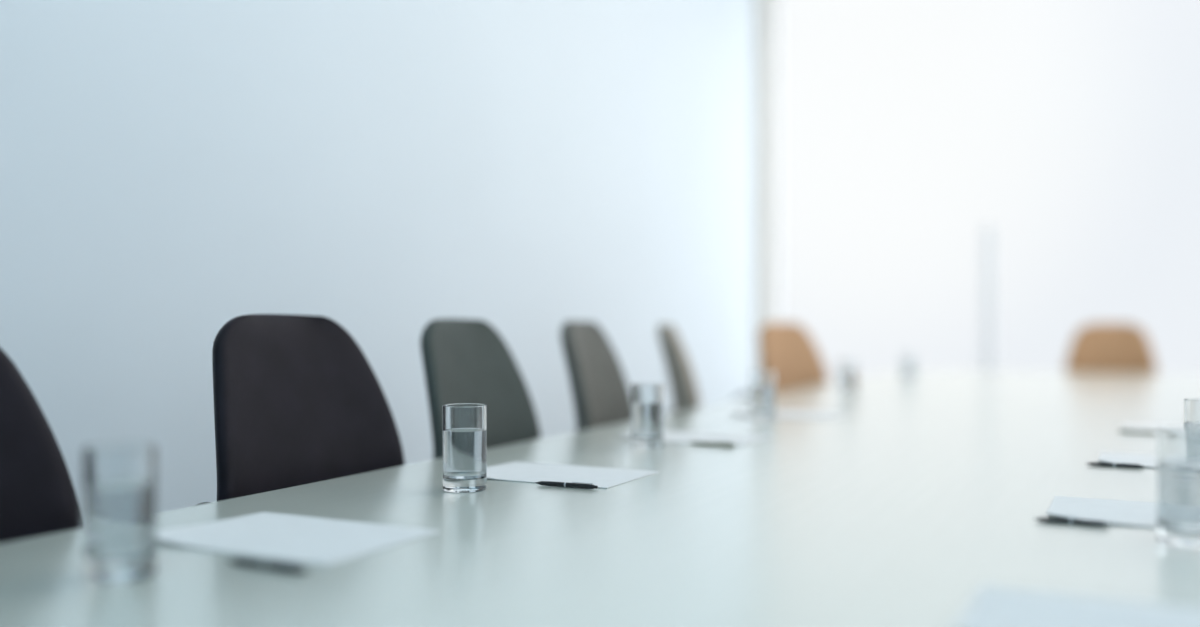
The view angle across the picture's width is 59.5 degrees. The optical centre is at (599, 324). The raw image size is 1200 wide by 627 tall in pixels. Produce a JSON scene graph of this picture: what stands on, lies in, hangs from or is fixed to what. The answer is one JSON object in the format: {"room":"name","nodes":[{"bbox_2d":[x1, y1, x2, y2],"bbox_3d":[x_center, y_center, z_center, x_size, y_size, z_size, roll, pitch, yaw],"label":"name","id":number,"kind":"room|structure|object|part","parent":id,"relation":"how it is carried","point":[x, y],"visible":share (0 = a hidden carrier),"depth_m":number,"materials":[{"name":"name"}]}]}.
{"room":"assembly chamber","nodes":[
{"label":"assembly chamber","id":0,"kind":"room"},
{"bbox_2d":[0,0,755,526],"bbox_3d":[-1.161,-1.100,3.541,0.120,4.200,10.740,0,0,27],"label":"wall","id":1,"kind":"structure","parent":0,"point":[172,172],"depth_m":3.94,"materials":[{"name":"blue paint"}]},
{"bbox_3d":[1.649,1.050,2.139,6.400,0.100,10.740,0,0,27],"label":"floor","id":2,"kind":"structure","parent":0,"visible":0},
{"bbox_2d":[0,348,82,543],"bbox_3d":[-0.668,0.494,1.179,0.636,1.012,0.575,0,0,27],"label":"chair","id":3,"kind":"object","parent":2,"relation":"on","point":[38,497],"visible":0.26,"depth_m":1.39,"materials":[{"name":"black leather"}]},
{"bbox_2d":[194,314,406,505],"bbox_3d":[-0.332,0.490,1.810,0.598,1.020,0.575,0,0,27],"label":"chair","id":4,"kind":"object","parent":2,"relation":"on","point":[298,401],"visible":0.35,"depth_m":1.87,"materials":[{"name":"plastic"}]},
{"bbox_2d":[420,318,540,458],"bbox_3d":[-0.092,0.492,2.337,0.636,1.015,0.575,0,0,23],"label":"chair","id":5,"kind":"object","parent":2,"relation":"on","point":[464,360],"visible":0.3,"depth_m":2.42,"materials":[{"name":"plastic"}]},
{"bbox_2d":[560,321,630,430],"bbox_3d":[0.184,0.494,2.926,0.636,1.012,0.575,0,0,17],"label":"chair","id":6,"kind":"object","parent":2,"relation":"on","point":[601,395],"visible":0.32,"depth_m":2.96,"materials":[{"name":"plastic"}]},
{"bbox_2d":[0,368,1199,626],"bbox_3d":[1.120,0.630,3.118,1.620,0.740,6.340,0,0,27],"label":"conference table","id":7,"kind":"object","parent":2,"relation":"on","point":[895,510],"visible":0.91,"depth_m":1.33,"materials":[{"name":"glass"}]},
{"bbox_2d":[84,443,156,581],"bbox_3d":[-0.498,0.193,1.090,0.069,0.134,0.069,0,0,27],"label":"water glass","id":8,"kind":"object","parent":7,"relation":"on","point":[120,479],"visible":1,"depth_m":1.06,"materials":[{"name":"clear glass"}]},
{"bbox_2d":[228,558,307,572],"bbox_3d":[-0.355,0.255,1.118,0.112,0.010,0.009,0,0,27],"label":"ballpoint pen","id":9,"kind":"object","parent":7,"relation":"on","point":[276,565],"visible":1,"depth_m":1.11,"materials":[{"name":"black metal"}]},
{"bbox_2d":[157,512,440,565],"bbox_3d":[-0.379,0.255,1.290,0.297,0.010,0.210,0,0,27],"label":"paper sheets","id":10,"kind":"object","parent":7,"relation":"on","point":[285,537],"visible":0.98,"depth_m":1.27,"materials":[{"name":"white paper"}]},
{"bbox_2d":[443,403,486,492],"bbox_3d":[-0.213,0.193,1.655,0.069,0.134,0.069,0,0,27],"label":"water glass","id":11,"kind":"object","parent":7,"relation":"on","point":[464,424],"visible":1,"depth_m":1.62,"materials":[{"name":"clear glass"}]},
{"bbox_2d":[535,481,597,488],"bbox_3d":[-0.055,0.255,1.680,0.112,0.010,0.009,0,0,25],"label":"ballpoint pen","id":12,"kind":"object","parent":7,"relation":"on","point":[545,483],"visible":1,"depth_m":1.67,"materials":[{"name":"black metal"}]},
{"bbox_2d":[487,462,659,488],"bbox_3d":[-0.075,0.255,1.825,0.297,0.010,0.210,0,0,27],"label":"paper sheets","id":13,"kind":"object","parent":7,"relation":"on","point":[527,472],"visible":0.84,"depth_m":1.82,"materials":[{"name":"white paper"}]},
{"bbox_2d":[631,383,663,447],"bbox_3d":[0.101,0.193,2.241,0.069,0.134,0.069,0,0,27],"label":"water glass","id":14,"kind":"object","parent":7,"relation":"on","point":[647,399],"visible":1,"depth_m":2.21,"materials":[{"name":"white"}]},
{"bbox_2d":[618,431,771,445],"bbox_3d":[0.220,0.255,2.411,0.297,0.010,0.210,0,0,27],"label":"paper sheets","id":15,"kind":"object","parent":7,"relation":"on","point":[669,436],"visible":0.71,"depth_m":2.40,"materials":[{"name":"white paper"}]},
{"bbox_2d":[689,442,735,446],"bbox_3d":[0.241,0.255,2.258,0.108,0.009,0.008,0,0,27],"label":"ballpoint pen","id":16,"kind":"object","parent":7,"relation":"on","point":[726,444],"visible":1,"depth_m":2.25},
{"bbox_2d":[750,370,774,420],"bbox_3d":[0.445,0.193,2.874,0.069,0.134,0.069,0,0,27],"label":"water glass","id":17,"kind":"object","parent":7,"relation":"on","point":[762,382],"visible":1,"depth_m":2.84,"materials":[{"name":"white"}]},
{"bbox_2d":[731,410,848,418],"bbox_3d":[0.552,0.255,3.055,0.297,0.010,0.210,0,0,27],"label":"paper sheets","id":18,"kind":"object","parent":7,"relation":"on","point":[778,413],"visible":0.75,"depth_m":3.03,"materials":[{"name":"white paper"}]},
{"bbox_2d":[838,359,857,396],"bbox_3d":[0.905,0.193,3.829,0.069,0.134,0.069,0,0,27],"label":"water glass","id":19,"kind":"object","parent":7,"relation":"on","point":[847,368],"visible":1,"depth_m":3.80,"materials":[{"name":"white"}]},
{"bbox_2d":[901,352,916,381],"bbox_3d":[1.409,0.193,4.795,0.069,0.134,0.069,0,0,27],"label":"water glass","id":20,"kind":"object","parent":7,"relation":"on","point":[908,359],"visible":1,"depth_m":4.77,"materials":[{"name":"white"}]},
{"bbox_2d":[1033,517,1109,525],"bbox_3d":[0.615,0.256,1.370,0.091,0.008,0.007,0,0,27],"label":"ballpoint pen","id":21,"kind":"object","parent":7,"relation":"on","point":[1043,519],"visible":1,"depth_m":1.36,"materials":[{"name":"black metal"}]},
{"bbox_2d":[955,585,1199,626],"bbox_3d":[0.464,0.255,0.880,0.297,0.010,0.210,0,0,27],"label":"paper sheets","id":22,"kind":"object","parent":7,"relation":"on","point":[991,606],"visible":1,"depth_m":0.94,"materials":[{"name":"white paper"}]},
{"bbox_2d":[1046,496,1156,527],"bbox_3d":[0.773,0.255,1.427,0.297,0.010,0.210,0,0,27],"label":"paper sheets","id":23,"kind":"object","parent":7,"relation":"on","point":[1119,512],"visible":0.66,"depth_m":1.45,"materials":[{"name":"white paper"}]},
{"bbox_2d":[1085,462,1143,467],"bbox_3d":[0.942,0.256,1.924,0.096,0.008,0.007,0,0,27],"label":"ballpoint pen","id":24,"kind":"object","parent":7,"relation":"on","point":[1128,465],"visible":1,"depth_m":1.92,"materials":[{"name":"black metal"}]},
{"bbox_2d":[1098,452,1156,467],"bbox_3d":[1.102,0.255,1.974,0.297,0.010,0.210,0,0,27],"label":"paper sheets","id":25,"kind":"object","parent":7,"relation":"on","point":[1148,460],"visible":0.59,"depth_m":2.02,"materials":[{"name":"white paper"}]},
{"bbox_2d":[1118,430,1156,433],"bbox_3d":[1.289,0.256,2.520,0.086,0.008,0.007,0,0,27],"label":"ballpoint pen","id":26,"kind":"object","parent":7,"relation":"on","point":[1122,431],"visible":0.95,"depth_m":2.52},
{"bbox_2d":[1122,424,1182,431],"bbox_3d":[1.445,0.255,2.570,0.297,0.010,0.210,0,0,27],"label":"paper sheets","id":27,"kind":"object","parent":7,"relation":"on","point":[1154,428],"visible":0.57,"depth_m":2.64,"materials":[{"name":"white paper"}]},
{"bbox_2d":[1157,428,1199,548],"bbox_3d":[0.701,0.193,1.248,0.069,0.134,0.069,0,0,27],"label":"water glass","id":28,"kind":"object","parent":7,"relation":"on","point":[1178,449],"visible":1,"depth_m":1.23,"materials":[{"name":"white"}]},
{"bbox_2d":[1183,398,1199,428],"bbox_3d":[1.023,0.193,1.770,0.069,0.134,0.069,0,0,27],"label":"water glass","id":29,"kind":"object","parent":7,"relation":"on","point":[1191,406],"visible":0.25,"depth_m":1.76,"materials":[{"name":"white"}]},
{"bbox_2d":[657,324,699,413],"bbox_3d":[0.477,0.498,3.565,0.636,1.004,0.575,0,0,7],"label":"chair","id":30,"kind":"object","parent":2,"relation":"on","point":[681,378],"visible":0.23,"depth_m":3.40,"materials":[{"name":"plastic"}]},
{"bbox_2d":[734,322,828,400],"bbox_3d":[1.008,0.494,4.648,0.575,1.012,0.636,0,0,-41],"label":"chair","id":31,"kind":"object","parent":2,"relation":"on","point":[788,350],"visible":0.27,"depth_m":4.79,"materials":[{"name":"plastic"}]},
{"bbox_3d":[0.668,0.462,4.637,0.199,0.325,0.062,0,0,40],"label":"armrest","id":32,"kind":"part","parent":31,"relation":"part of","materials":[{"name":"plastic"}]},
{"bbox_3d":[0.855,0.244,4.781,0.472,0.512,0.158,0,0,-41],"label":"backrest","id":33,"kind":"part","parent":31,"relation":"part of","materials":[{"name":"beige leather"}]},
{"bbox_2d":[1065,323,1156,372],"bbox_3d":[2.800,0.494,5.710,0.575,1.012,0.636,0,0,27],"label":"chair","id":34,"kind":"object","parent":2,"relation":"on","point":[1095,347],"visible":0.23,"depth_m":5.90,"materials":[{"name":"plastic"}]},
{"bbox_3d":[4.020,-1.100,6.890,6.160,4.200,0.120,0,0,27],"label":"wall","id":35,"kind":"structure","parent":0,"visible":0},
{"bbox_2d":[756,0,770,369],"bbox_3d":[1.295,-1.100,8.216,0.100,4.200,0.180,0,0,27],"label":"trim","id":36,"kind":"structure","parent":35,"relation":"attached to","point":[763,7],"depth_m":8.14,"materials":[{"name":"beige paint"}]},
{"bbox_2d":[771,0,993,369],"bbox_3d":[3.995,-1.125,6.897,5.910,3.750,0.070,0,0,27],"label":"window frame","id":37,"kind":"structure","parent":35,"relation":"in","point":[987,232],"depth_m":8.17,"materials":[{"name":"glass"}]}
]}

